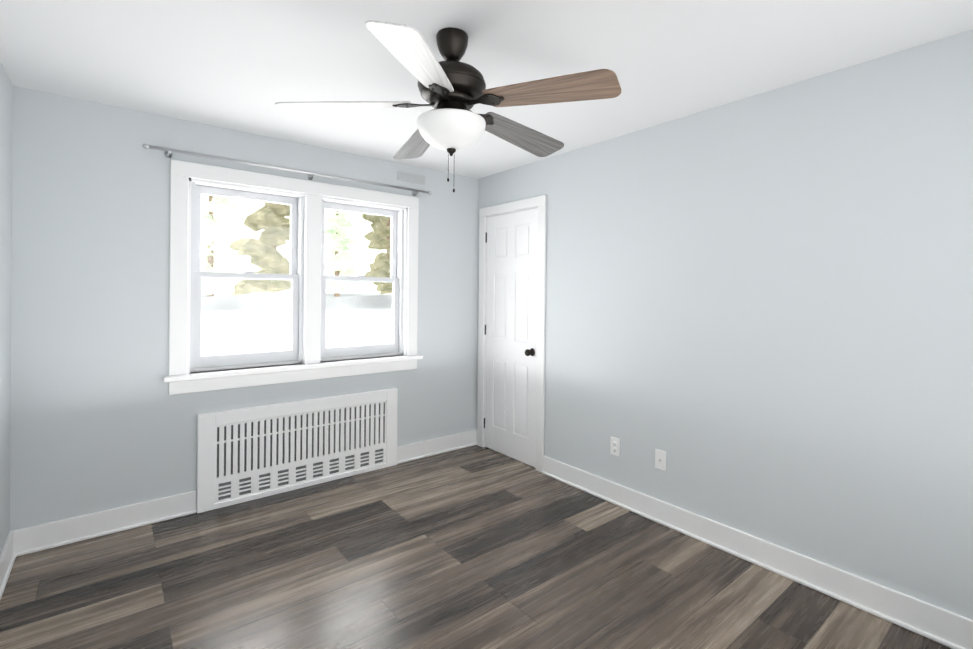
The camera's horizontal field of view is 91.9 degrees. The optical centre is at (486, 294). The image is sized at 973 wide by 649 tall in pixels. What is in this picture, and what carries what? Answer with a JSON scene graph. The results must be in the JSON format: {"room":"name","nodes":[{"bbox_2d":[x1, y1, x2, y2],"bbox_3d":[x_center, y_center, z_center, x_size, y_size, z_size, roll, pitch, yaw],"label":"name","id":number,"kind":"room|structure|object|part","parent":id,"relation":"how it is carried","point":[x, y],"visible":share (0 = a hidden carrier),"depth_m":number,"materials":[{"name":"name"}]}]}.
{"room":"empty bedroom","nodes":[
{"label":"empty bedroom","id":0,"kind":"room"},
{"bbox_2d":[0,60,12,552],"bbox_3d":[-1.294,0.154,0.808,0.200,2.440,4.000,0,0,-39],"label":"wall","id":1,"kind":"structure","parent":0,"point":[6,101],"depth_m":2.30,"materials":[{"name":"grey paint"}]},
{"bbox_2d":[0,531,15,599],"bbox_3d":[-1.272,1.307,0.954,0.028,0.135,3.783,0,0,-39],"label":"baseboard","id":2,"kind":"structure","parent":1,"relation":"attached to","point":[7,557],"depth_m":2.27,"materials":[{"name":"white wood"}]},
{"bbox_2d":[10,86,478,530],"bbox_3d":[-1.335,0.147,3.460,3.440,2.440,0.200,0,0,-39],"label":"wall","id":3,"kind":"structure","parent":0,"point":[101,419],"depth_m":2.73,"materials":[{"name":"grey paint"}]},
{"bbox_2d":[10,430,475,556],"bbox_3d":[-1.274,1.300,3.374,3.040,0.135,0.028,0,0,-39],"label":"baseboard","id":4,"kind":"structure","parent":3,"relation":"attached to","point":[39,537],"depth_m":2.73,"materials":[{"name":"white wood"}]},
{"bbox_2d":[143,144,431,195],"bbox_3d":[-1.239,-0.845,3.345,1.953,0.046,0.083,0,0,-39],"label":"curtain rod","id":5,"kind":"object","parent":3,"relation":"attached to","point":[168,154],"visible":1,"depth_m":3.16,"materials":[{"name":"silver metal"}]},
{"bbox_2d":[163,159,422,394],"bbox_3d":[-1.284,-0.099,3.431,1.780,1.427,0.225,0,0,-39],"label":"window","id":6,"kind":"structure","parent":3,"relation":"in","point":[181,379],"depth_m":3.35,"materials":[{"name":"white wood"}]},
{"bbox_3d":[-1.310,-0.113,3.464,1.498,1.178,0.120,0,0,-39],"label":"window sash","id":7,"kind":"part","parent":6,"relation":"part of","materials":[{"name":"white wood"}]},
{"bbox_2d":[397,171,424,184],"bbox_3d":[-0.617,-0.963,3.885,0.260,0.072,0.010,0,0,-39],"label":"air vent","id":8,"kind":"object","parent":3,"relation":"in","point":[410,177],"visible":1,"depth_m":3.88,"materials":[{"name":"grey metal"}]},
{"bbox_2d":[0,445,951,648],"bbox_3d":[-0.101,1.408,1.899,3.440,0.050,4.200,0,0,-39],"label":"floor","id":9,"kind":"structure","parent":0,"point":[475,547],"depth_m":2.26,"materials":[{"name":"laminate"}]},
{"bbox_2d":[196,388,397,512],"bbox_3d":[-1.268,1.060,3.368,1.380,0.615,0.039,0,0,-39],"label":"radiator cover","id":10,"kind":"object","parent":9,"relation":"on","point":[246,454],"visible":1,"depth_m":3.28,"materials":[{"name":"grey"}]},
{"bbox_2d":[0,0,972,178],"bbox_3d":[-0.077,-1.117,1.892,3.440,0.120,4.200,0,0,-39],"label":"ceiling","id":11,"kind":"structure","parent":0,"point":[243,65],"depth_m":2.07,"materials":[{"name":"white paint"}]},
{"bbox_2d":[275,20,620,191],"bbox_3d":[-0.123,-0.738,1.960,1.283,0.640,1.309,0,0,-39],"label":"ceiling fan","id":12,"kind":"object","parent":11,"relation":"hanging from","point":[452,90],"visible":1,"depth_m":1.82,"materials":[{"name":"brown wood"}]},
{"bbox_2d":[476,29,972,619],"bbox_3d":[1.241,0.173,2.826,0.200,2.440,4.000,0,0,-39],"label":"wall","id":13,"kind":"structure","parent":0,"point":[758,315],"depth_m":2.33,"materials":[{"name":"grey paint"}]},
{"bbox_2d":[484,208,537,467],"bbox_3d":[0.185,0.341,3.971,0.105,2.062,0.674,0,0,-39],"label":"door","id":14,"kind":"structure","parent":13,"relation":"in","point":[511,240],"depth_m":3.96,"materials":[{"name":"white wood"}]},
{"bbox_2d":[477,195,546,472],"bbox_3d":[0.269,0.303,4.029,0.221,2.155,0.830,0,0,-39],"label":"door frame","id":15,"kind":"structure","parent":13,"relation":"attached to","point":[539,202],"depth_m":3.74,"materials":[{"name":"white wood"}]},
{"bbox_2d":[610,437,619,456],"bbox_3d":[0.856,1.013,3.134,0.009,0.118,0.072,0,0,-39],"label":"electrical outlet","id":16,"kind":"object","parent":13,"relation":"attached to","point":[614,446],"visible":1,"depth_m":3.13,"materials":[{"name":"white plastic"}]},
{"bbox_2d":[655,449,665,470],"bbox_3d":[1.060,1.011,2.872,0.016,0.118,0.072,0,0,-39],"label":"electrical outlet","id":17,"kind":"object","parent":13,"relation":"attached to","point":[660,459],"visible":1,"depth_m":2.87,"materials":[{"name":"white plastic"}]},
{"bbox_2d":[476,430,972,648],"bbox_3d":[1.083,1.324,2.829,0.028,0.135,3.783,0,0,-39],"label":"baseboard","id":18,"kind":"structure","parent":13,"relation":"attached to","point":[947,628],"depth_m":2.31,"materials":[{"name":"white wood"}]},
{"label":"outside","id":19,"kind":"structure","parent":0,"visible":0},
{"bbox_2d":[201,194,385,296],"bbox_3d":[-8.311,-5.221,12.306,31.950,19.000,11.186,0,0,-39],"label":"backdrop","id":20,"kind":"structure","parent":19,"point":[357,235],"depth_m":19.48,"materials":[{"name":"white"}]},
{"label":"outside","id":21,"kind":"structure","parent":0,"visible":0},
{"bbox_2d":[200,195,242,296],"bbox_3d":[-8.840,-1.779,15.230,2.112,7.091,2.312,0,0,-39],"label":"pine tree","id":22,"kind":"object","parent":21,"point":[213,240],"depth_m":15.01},
{"bbox_2d":[230,202,290,294],"bbox_3d":[-6.589,-2.763,14.384,2.213,9.105,1.878,0,0,-39],"label":"pine tree","id":23,"kind":"object","parent":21,"point":[251,245],"depth_m":13.88,"materials":[{"name":"plant"}]},
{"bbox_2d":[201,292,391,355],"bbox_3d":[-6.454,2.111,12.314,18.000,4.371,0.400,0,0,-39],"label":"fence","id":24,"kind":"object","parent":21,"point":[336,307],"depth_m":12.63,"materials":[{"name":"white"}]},
{"bbox_2d":[324,209,356,296],"bbox_3d":[-5.135,-1.248,16.304,1.432,6.094,1.410,0,0,-39],"label":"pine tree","id":25,"kind":"object","parent":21,"point":[339,251],"depth_m":16.07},
{"bbox_2d":[362,214,391,293],"bbox_3d":[-3.595,-2.225,16.937,1.895,8.073,2.152,0,0,-39],"label":"pine tree","id":26,"kind":"object","parent":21,"point":[374,233],"depth_m":16.53,"materials":[{"name":"green plant"}]}
]}

